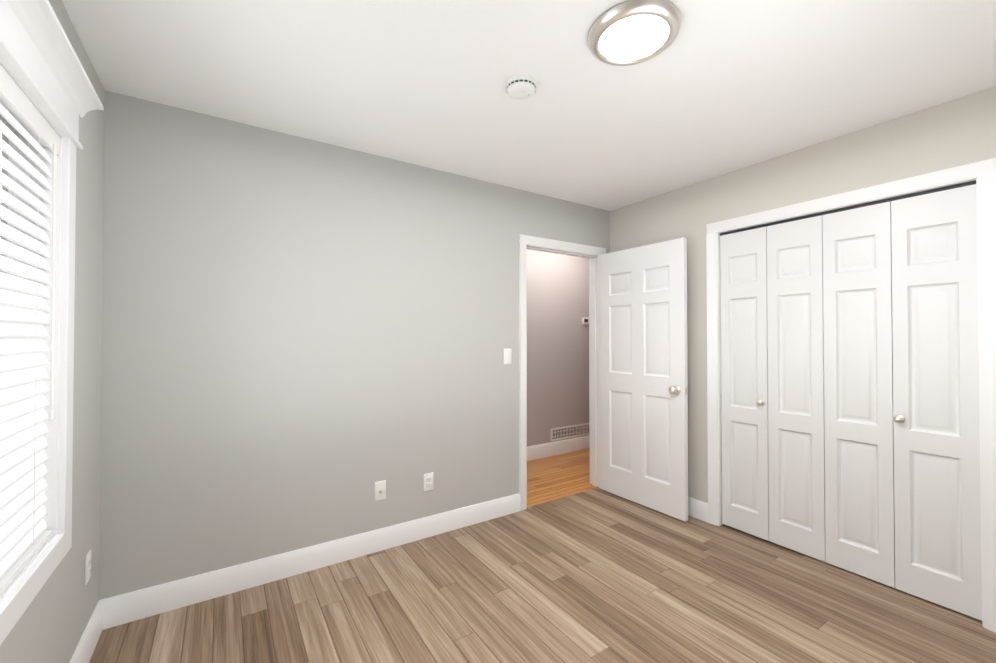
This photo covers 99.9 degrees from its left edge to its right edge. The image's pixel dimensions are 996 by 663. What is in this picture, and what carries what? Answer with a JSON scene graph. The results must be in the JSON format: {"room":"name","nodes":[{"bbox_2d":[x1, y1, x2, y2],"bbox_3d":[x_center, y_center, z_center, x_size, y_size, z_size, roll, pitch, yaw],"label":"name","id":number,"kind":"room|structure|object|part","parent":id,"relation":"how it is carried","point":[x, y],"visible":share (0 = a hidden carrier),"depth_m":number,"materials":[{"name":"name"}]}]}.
{"room":"empty bedroom","nodes":[
{"label":"empty bedroom","id":0,"kind":"room"},
{"bbox_2d":[0,0,104,662],"bbox_3d":[-0.961,0.102,0.501,0.140,2.440,3.490,0,-1,-33],"label":"wall","id":1,"kind":"structure","parent":0,"point":[51,623],"depth_m":1.64,"materials":[{"name":"grey paint"}]},
{"bbox_2d":[0,0,103,644],"bbox_3d":[-1.244,-0.048,1.005,0.220,1.597,1.176,0,-1,-33],"label":"window","id":2,"kind":"structure","parent":1,"relation":"in","point":[41,64],"depth_m":1.38,"materials":[{"name":"white paint"}]},
{"bbox_3d":[-1.307,0.005,0.963,0.062,1.325,0.910,0,-1,-33],"label":"window sash","id":3,"kind":"part","parent":2,"relation":"part of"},
{"bbox_2d":[0,64,60,594],"bbox_3d":[-1.240,0.005,1.007,0.068,1.320,0.908,0,-1,-33],"label":"window blinds","id":4,"kind":"object","parent":2,"relation":"attached to","point":[25,535],"visible":1,"depth_m":1.22,"materials":[{"name":"white plastic"}]},
{"bbox_2d":[85,550,90,584],"bbox_3d":[-1.679,0.966,1.717,0.009,0.115,0.070,0,-1,-33],"label":"duplex electrical outlet","id":5,"kind":"object","parent":1,"relation":"attached to","point":[87,566],"visible":1,"depth_m":1.71,"materials":[{"name":"white plastic"}]},
{"bbox_2d":[70,598,105,662],"bbox_3d":[-0.904,1.257,0.543,0.016,0.130,3.220,0,-1,-33],"label":"baseboard","id":6,"kind":"structure","parent":1,"relation":"attached to","point":[83,653],"depth_m":1.73,"materials":[{"name":"white paint"}]},
{"bbox_2d":[99,90,609,599],"bbox_3d":[-0.430,0.130,2.867,3.348,2.440,0.120,0,-1,-33],"label":"wall","id":7,"kind":"structure","parent":0,"point":[307,342],"depth_m":2.32,"materials":[{"name":"grey paint"}]},
{"bbox_2d":[106,493,519,628],"bbox_3d":[-0.801,1.281,2.528,2.311,0.130,0.016,0,-1,-33],"label":"baseboard","id":8,"kind":"structure","parent":7,"relation":"attached to","point":[114,611],"depth_m":2.29,"materials":[{"name":"white paint"}]},
{"bbox_2d":[375,480,385,500],"bbox_3d":[-0.724,0.982,2.582,0.070,0.115,0.017,0,-1,-33],"label":"outlet","id":9,"kind":"object","parent":7,"relation":"attached to","point":[380,490],"visible":1,"depth_m":2.58,"materials":[{"name":"white plastic"}]},
{"bbox_2d":[424,472,432,490],"bbox_3d":[-0.458,0.992,2.762,0.070,0.115,0.009,0,-1,-33],"label":"duplex electrical outlet","id":10,"kind":"object","parent":7,"relation":"attached to","point":[428,481],"visible":1,"depth_m":2.76,"materials":[{"name":"white plastic"}]},
{"bbox_2d":[504,348,510,363],"bbox_3d":[0.073,0.184,3.118,0.070,0.115,0.012,0,-1,-33],"label":"light switch","id":11,"kind":"object","parent":7,"relation":"attached to","point":[507,356],"visible":1,"depth_m":3.12,"materials":[{"name":"white plastic"}]},
{"bbox_2d":[519,234,605,510],"bbox_3d":[0.520,0.311,3.490,0.942,2.093,0.156,0,-1,-33],"label":"door frame","id":12,"kind":"structure","parent":7,"relation":"attached to","point":[591,253],"depth_m":3.45,"materials":[{"name":"white paint"}]},
{"bbox_2d":[598,237,687,521],"bbox_3d":[1.107,0.341,3.303,0.169,2.010,0.805,0,-1,-35],"label":"door","id":13,"kind":"structure","parent":7,"relation":"in","point":[643,412],"depth_m":3.24,"materials":[{"name":"white paint"}]},
{"bbox_2d":[62,0,995,210],"bbox_3d":[0.487,-1.157,1.469,3.608,0.100,3.490,0,-1,-33],"label":"ceiling","id":14,"kind":"structure","parent":0,"point":[715,88],"depth_m":1.81,"materials":[{"name":"white paint"}]},
{"bbox_2d":[506,75,535,99],"bbox_3d":[0.103,-1.079,1.865,0.132,0.046,0.132,0,-1,-33],"label":"smoke detector","id":15,"kind":"object","parent":14,"relation":"attached to","point":[520,87],"visible":1,"depth_m":1.83,"materials":[{"name":"white plastic"}]},
{"bbox_2d":[588,0,681,65],"bbox_3d":[0.500,-1.087,1.548,0.328,0.037,0.328,0,-1,-33],"label":"ceiling light","id":16,"kind":"object","parent":14,"relation":"in","point":[629,32],"visible":1,"depth_m":1.50,"materials":[{"name":"white glass"}]},
{"bbox_2d":[89,448,995,662],"bbox_3d":[0.941,1.394,2.325,5.340,0.100,4.473,0,-1,-33],"label":"floor","id":17,"kind":"structure","parent":0,"point":[597,575],"depth_m":2.03,"materials":[{"name":"brown wood"}]},
{"bbox_2d":[526,249,588,445],"bbox_3d":[0.388,0.151,4.581,4.040,2.440,0.120,0,-1,-33],"label":"wall","id":18,"kind":"structure","parent":0,"point":[557,344],"depth_m":4.66,"materials":[{"name":"grey paint"}]},
{"bbox_2d":[527,435,589,460],"bbox_3d":[0.425,1.296,4.512,3.800,0.148,0.015,0,-1,-33],"label":"baseboard","id":19,"kind":"structure","parent":18,"relation":"attached to","point":[538,451],"depth_m":4.65,"materials":[{"name":"white paint"}]},
{"bbox_2d":[550,423,588,440],"bbox_3d":[0.877,1.146,4.816,0.712,0.136,0.006,0,-1,-33],"label":"air vent","id":20,"kind":"object","parent":18,"relation":"in","point":[565,432],"visible":0.85,"depth_m":4.77,"materials":[{"name":"white metal"}]},
{"bbox_2d":[582,318,588,324],"bbox_3d":[1.028,-0.122,4.920,0.090,0.080,0.024,0,-1,-33],"label":"thermostat","id":21,"kind":"object","parent":18,"relation":"attached to","point":[585,321],"visible":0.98,"depth_m":4.91,"materials":[{"name":"white plastic"}]},
{"bbox_2d":[610,86,995,502],"bbox_3d":[1.944,0.125,2.413,0.120,2.440,3.490,0,-1,-33],"label":"wall","id":22,"kind":"structure","parent":0,"point":[960,131],"depth_m":2.61,"materials":[{"name":"grey paint"}]},
{"bbox_2d":[688,497,707,522],"bbox_3d":[1.242,1.291,3.341,0.018,0.130,0.904,0,-1,-33],"label":"baseboard","id":23,"kind":"structure","parent":22,"relation":"attached to","point":[698,509],"depth_m":3.02,"materials":[{"name":"white paint"}]},
{"bbox_2d":[720,227,768,540],"bbox_3d":[1.639,0.327,2.805,0.072,2.021,0.297,0,-1,-33],"label":"closet door","id":24,"kind":"structure","parent":22,"relation":"in","point":[744,395],"depth_m":2.80,"materials":[{"name":"white paint"}]},
{"bbox_2d":[767,215,825,561],"bbox_3d":[1.822,0.324,2.566,0.030,2.021,0.297,0,-1,-33],"label":"closet door","id":25,"kind":"structure","parent":22,"relation":"in","point":[796,442],"depth_m":2.55,"materials":[{"name":"white paint"}]},
{"bbox_2d":[706,158,995,632],"bbox_3d":[1.911,0.289,2.445,0.138,2.113,1.347,0,-1,-33],"label":"trim","id":26,"kind":"structure","parent":22,"relation":"attached to","point":[981,175],"depth_m":1.99,"materials":[{"name":"white paint"}]},
{"bbox_2d":[822,202,894,587],"bbox_3d":[1.987,0.321,2.315,0.030,2.021,0.297,0,-1,-33],"label":"closet door","id":27,"kind":"structure","parent":22,"relation":"in","point":[858,407],"depth_m":2.30,"materials":[{"name":"white paint"}]},
{"bbox_2d":[891,184,981,620],"bbox_3d":[2.134,0.318,2.053,0.072,2.021,0.297,0,-1,-33],"label":"closet door","id":28,"kind":"structure","parent":22,"relation":"in","point":[937,491],"depth_m":2.05,"materials":[{"name":"white paint"}]}
]}

